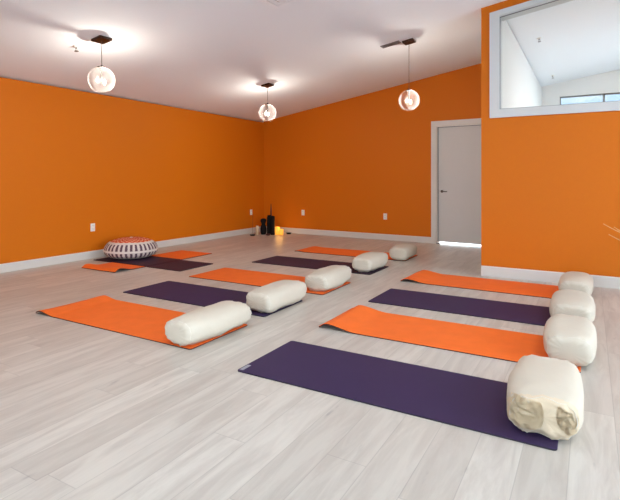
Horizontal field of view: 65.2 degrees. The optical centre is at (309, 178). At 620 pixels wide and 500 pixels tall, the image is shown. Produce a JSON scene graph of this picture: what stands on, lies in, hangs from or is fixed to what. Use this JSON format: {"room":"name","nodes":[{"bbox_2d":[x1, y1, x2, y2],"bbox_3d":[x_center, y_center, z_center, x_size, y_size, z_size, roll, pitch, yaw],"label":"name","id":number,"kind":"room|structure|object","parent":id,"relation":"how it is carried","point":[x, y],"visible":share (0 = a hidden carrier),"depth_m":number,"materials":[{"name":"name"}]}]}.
{"room":"exercise studio","nodes":[
{"label":"exercise studio","id":0,"kind":"room"},
{"bbox_2d":[0,77,263,263],"bbox_3d":[-4.240,-0.052,5.866,0.150,2.504,12.720,0,0,30],"label":"wall","id":1,"kind":"structure","parent":0,"point":[71,160],"depth_m":7.66,"materials":[{"name":"orange paint"}]},
{"bbox_2d":[90,223,94,230],"bbox_3d":[-3.290,0.733,7.350,0.012,0.120,0.076,0,0,30],"label":"wall outlet","id":2,"kind":"object","parent":1,"relation":"attached to","point":[92,226],"visible":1,"depth_m":7.34,"materials":[{"name":"beige plastic"}]},
{"bbox_2d":[0,227,260,272],"bbox_3d":[-4.206,1.144,5.759,0.016,0.112,12.570,0,0,30],"label":"baseboard","id":3,"kind":"structure","parent":1,"relation":"attached to","point":[20,265],"depth_m":7.25,"materials":[{"name":"white paint"}]},
{"bbox_2d":[0,232,619,499],"bbox_3d":[0.833,1.260,4.773,10.030,0.120,16.200,0,0,30],"label":"floor","id":4,"kind":"structure","parent":0,"point":[87,412],"depth_m":2.56,"materials":[{"name":"grey wood"}]},
{"bbox_2d":[37,295,246,349],"bbox_3d":[-1.483,1.183,4.156,1.875,0.032,0.665,0,0,30],"label":"yoga mat","id":5,"kind":"object","parent":4,"relation":"on","point":[104,312],"visible":0.74,"depth_m":4.18,"materials":[{"name":"orange rubber"}]},
{"bbox_2d":[165,301,251,345],"bbox_3d":[-0.764,1.091,3.732,0.332,0.202,0.704,0,0,32],"label":"bolster","id":6,"kind":"object","parent":5,"relation":"on","point":[211,321],"visible":1,"depth_m":3.54,"materials":[{"name":"fabric"}]},
{"bbox_2d":[82,250,211,272],"bbox_3d":[-2.324,1.176,7.155,0.680,0.046,1.850,0,0,30],"label":"yoga mat","id":7,"kind":"object","parent":4,"relation":"on","point":[113,267],"visible":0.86,"depth_m":6.76,"materials":[{"name":"orange rubber"}]},
{"bbox_2d":[94,256,212,270],"bbox_3d":[-2.284,1.192,7.005,1.760,0.015,0.650,0,0,30],"label":"yoga mat","id":8,"kind":"object","parent":4,"relation":"on","point":[173,264],"visible":0.88,"depth_m":6.88,"materials":[{"name":"rubber"}]},
{"bbox_2d":[103,237,157,258],"bbox_3d":[-2.706,1.029,7.344,0.787,0.310,0.785,0,0,30],"label":"floor cushion","id":9,"kind":"object","parent":8,"relation":"on","point":[125,247],"visible":1,"depth_m":7.06,"materials":[{"name":"fabric"}]},
{"bbox_2d":[123,281,301,316],"bbox_3d":[-1.026,1.196,4.948,1.835,0.007,0.655,0,0,30],"label":"yoga mat","id":10,"kind":"object","parent":4,"relation":"on","point":[199,295],"visible":0.7,"depth_m":5.01,"materials":[{"name":"purple rubber"}]},
{"bbox_2d":[246,280,306,312],"bbox_3d":[-0.309,1.093,4.599,0.316,0.198,0.684,0,0,30],"label":"bolster","id":11,"kind":"object","parent":10,"relation":"on","point":[269,298],"visible":0.98,"depth_m":4.40,"materials":[{"name":"fabric"}]},
{"bbox_2d":[260,218,266,234],"bbox_3d":[-1.009,1.028,10.513,0.140,0.345,0.140,0,0,30],"label":"vase","id":12,"kind":"object","parent":4,"relation":"on","point":[263,229],"visible":1,"depth_m":10.46,"materials":[{"name":"black ceramic"}]},
{"bbox_2d":[267,215,270,233],"bbox_3d":[-0.884,0.993,10.510,0.110,0.415,0.110,0,0,30],"label":"vase","id":13,"kind":"object","parent":4,"relation":"on","point":[268,216],"visible":0.73,"depth_m":10.46,"materials":[{"name":"black ceramic"}]},
{"bbox_2d":[189,268,350,294],"bbox_3d":[-0.507,1.196,5.772,1.870,0.007,0.690,0,0,30],"label":"yoga mat","id":14,"kind":"object","parent":4,"relation":"on","point":[231,275],"visible":0.71,"depth_m":5.87,"materials":[{"name":"orange rubber"}]},
{"bbox_2d":[305,265,351,290],"bbox_3d":[0.217,1.093,5.417,0.330,0.198,0.687,0,0,28],"label":"bolster","id":15,"kind":"object","parent":14,"relation":"on","point":[333,276],"visible":0.98,"depth_m":5.18,"materials":[{"name":"fabric"}]},
{"bbox_2d":[270,216,274,234],"bbox_3d":[-0.804,0.998,10.418,0.104,0.405,0.090,0,0,30],"label":"vase","id":16,"kind":"object","parent":4,"relation":"on","point":[272,218],"visible":1,"depth_m":10.38,"materials":[{"name":"black ceramic"}]},
{"bbox_2d":[275,227,279,234],"bbox_3d":[-0.707,1.117,10.477,0.110,0.165,0.110,0,0,30],"label":"votive candle","id":17,"kind":"object","parent":4,"relation":"on","point":[276,228],"visible":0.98,"depth_m":10.43,"materials":[{"name":"yellow wax"}]},
{"bbox_2d":[252,256,387,274],"bbox_3d":[0.117,1.196,6.803,1.840,0.007,0.660,0,0,30],"label":"yoga mat","id":18,"kind":"object","parent":4,"relation":"on","point":[275,260],"visible":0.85,"depth_m":6.84,"materials":[{"name":"rubber"}]},
{"bbox_2d":[352,251,387,271],"bbox_3d":[0.809,1.090,6.484,0.331,0.204,0.707,0,0,28],"label":"bolster","id":19,"kind":"object","parent":18,"relation":"on","point":[373,260],"visible":1,"depth_m":6.23,"materials":[{"name":"fabric"}]},
{"bbox_2d":[296,246,417,260],"bbox_3d":[0.718,1.192,7.824,1.900,0.016,0.630,0,0,30],"label":"yoga mat","id":20,"kind":"object","parent":4,"relation":"on","point":[314,249],"visible":0.72,"depth_m":7.98,"materials":[{"name":"orange rubber"}]},
{"bbox_2d":[389,243,416,259],"bbox_3d":[1.419,1.093,7.358,0.314,0.199,0.623,0,0,27],"label":"bolster","id":21,"kind":"object","parent":20,"relation":"on","point":[403,251],"visible":1,"depth_m":7.12,"materials":[{"name":"fabric"}]},
{"bbox_2d":[238,341,558,450],"bbox_3d":[0.475,1.196,2.858,1.785,0.008,0.645,0,0,30],"label":"yoga mat","id":22,"kind":"object","parent":4,"relation":"on","point":[473,403],"visible":0.88,"depth_m":2.80,"materials":[{"name":"purple rubber"}]},
{"bbox_2d":[506,354,583,439],"bbox_3d":[1.209,1.091,2.495,0.352,0.203,0.664,0,0,28],"label":"bolster","id":23,"kind":"object","parent":22,"relation":"on","point":[545,395],"visible":1,"depth_m":2.28,"materials":[{"name":"fabric"}]},
{"bbox_2d":[319,305,580,372],"bbox_3d":[1.032,1.177,3.737,1.850,0.044,0.665,0,0,30],"label":"yoga mat","id":24,"kind":"object","parent":4,"relation":"on","point":[506,345],"visible":0.88,"depth_m":3.74,"materials":[{"name":"orange rubber"}]},
{"bbox_2d":[543,314,596,366],"bbox_3d":[1.795,1.091,3.351,0.324,0.203,0.665,0,0,30],"label":"bolster","id":25,"kind":"object","parent":24,"relation":"on","point":[572,338],"visible":0.97,"depth_m":3.11,"materials":[{"name":"fabric"}]},
{"bbox_2d":[368,288,550,325],"bbox_3d":[1.515,1.196,4.555,1.830,0.007,0.645,0,0,30],"label":"yoga mat","id":26,"kind":"object","parent":4,"relation":"on","point":[491,309],"visible":0.88,"depth_m":4.54,"materials":[{"name":"purple rubber"}]},
{"bbox_2d":[549,289,595,321],"bbox_3d":[2.247,1.093,4.154,0.341,0.199,0.646,0,0,29],"label":"bolster","id":27,"kind":"object","parent":26,"relation":"on","point":[564,301],"visible":0.8,"depth_m":3.95,"materials":[{"name":"fabric"}]},
{"bbox_2d":[401,270,558,298],"bbox_3d":[2.018,1.180,5.486,1.850,0.038,0.660,0,0,31],"label":"yoga mat","id":28,"kind":"object","parent":4,"relation":"on","point":[427,277],"visible":0.79,"depth_m":5.48,"materials":[{"name":"orange rubber"}]},
{"bbox_2d":[558,271,593,294],"bbox_3d":[2.743,1.086,4.998,0.309,0.213,0.623,0,0,32],"label":"bolster","id":29,"kind":"object","parent":28,"relation":"on","point":[573,280],"visible":0.72,"depth_m":4.79,"materials":[{"name":"fabric"}]},
{"bbox_2d":[0,0,619,122],"bbox_3d":[0.833,-2.127,4.773,10.030,1.644,16.200,0,0,30],"label":"ceiling","id":30,"kind":"structure","parent":0,"point":[207,56],"depth_m":6.54,"materials":[{"name":"white paint"}]},
{"bbox_2d":[91,35,111,84],"bbox_3d":[-2.355,-1.286,5.482,0.292,0.624,0.292,0,0,30],"label":"pendant lamp","id":31,"kind":"object","parent":30,"relation":"hanging from","point":[100,39],"visible":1,"depth_m":5.47,"materials":[{"name":"brown metal"}]},
{"bbox_2d":[261,83,273,115],"bbox_3d":[-0.718,-1.290,8.197,0.292,0.633,0.292,0,0,30],"label":"pendant lamp","id":32,"kind":"object","parent":30,"relation":"hanging from","point":[266,85],"visible":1,"depth_m":8.19,"materials":[{"name":"brown metal"}]},
{"bbox_2d":[260,0,297,8],"bbox_3d":[-0.263,-1.898,4.863,0.595,0.100,0.600,0,0,30],"label":"ceiling vent","id":33,"kind":"object","parent":30,"relation":"in","point":[275,4],"visible":1,"depth_m":5.12,"materials":[{"name":"white metal"}]},
{"bbox_2d":[380,40,400,47],"bbox_3d":[1.157,-1.927,6.953,0.278,0.049,0.120,0,0,30],"label":"ceiling vent","id":34,"kind":"object","parent":30,"relation":"in","point":[398,41],"visible":1,"depth_m":6.94,"materials":[{"name":"white metal"}]},
{"bbox_2d":[402,38,415,103],"bbox_3d":[1.409,-1.476,6.900,0.292,1.004,0.292,0,0,30],"label":"pendant lamp","id":35,"kind":"object","parent":30,"relation":"hanging from","point":[411,40],"visible":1,"depth_m":6.89,"materials":[{"name":"brown metal"}]},
{"bbox_2d":[264,63,480,236],"bbox_3d":[1.230,-0.462,9.826,5.363,3.324,0.150,0,0,33],"label":"wall","id":36,"kind":"structure","parent":0,"point":[348,163],"depth_m":9.79,"materials":[{"name":"orange paint"}]},
{"bbox_2d":[266,226,430,242],"bbox_3d":[0.602,1.144,10.129,3.948,0.112,0.016,0,0,33],"label":"baseboard","id":37,"kind":"structure","parent":36,"relation":"attached to","point":[292,230],"depth_m":9.86,"materials":[{"name":"white paint"}]},
{"bbox_2d":[431,118,480,243],"bbox_3d":[2.775,0.062,8.829,1.114,2.275,0.168,0,0,33],"label":"door","id":38,"kind":"structure","parent":36,"relation":"in","point":[455,144],"depth_m":8.88,"materials":[{"name":"white paint"}]},
{"bbox_2d":[502,20,541,108],"bbox_3d":[3.819,-0.462,8.759,0.200,3.323,6.010,0,0,30],"label":"wall","id":39,"kind":"structure","parent":0,"point":[521,87],"depth_m":7.31,"materials":[{"name":"white paint"}]},
{"bbox_2d":[481,0,619,288],"bbox_3d":[4.069,-0.788,5.020,4.372,3.976,0.216,0,0,30],"label":"wall","id":40,"kind":"structure","parent":0,"point":[550,184],"depth_m":5.66,"materials":[{"name":"orange paint"}]},
{"bbox_2d":[490,0,619,117],"bbox_3d":[3.723,-1.647,5.218,3.370,1.795,0.220,0,0,30],"label":"window","id":41,"kind":"structure","parent":40,"relation":"in","point":[496,17],"depth_m":5.86,"materials":[{"name":"grey paint"}]},
{"bbox_2d":[542,69,619,105],"bbox_3d":[7.230,-0.729,10.346,4.522,3.858,0.150,0,0,30],"label":"wall","id":42,"kind":"structure","parent":0,"point":[608,82],"depth_m":10.89,"materials":[{"name":"white paint"}]},
{"bbox_2d":[560,92,619,104],"bbox_3d":[7.047,-1.445,10.429,3.022,0.890,0.070,0,0,30],"label":"window","id":43,"kind":"structure","parent":42,"relation":"in","point":[604,97],"depth_m":10.86,"materials":[{"name":"grey paint"}]}
]}

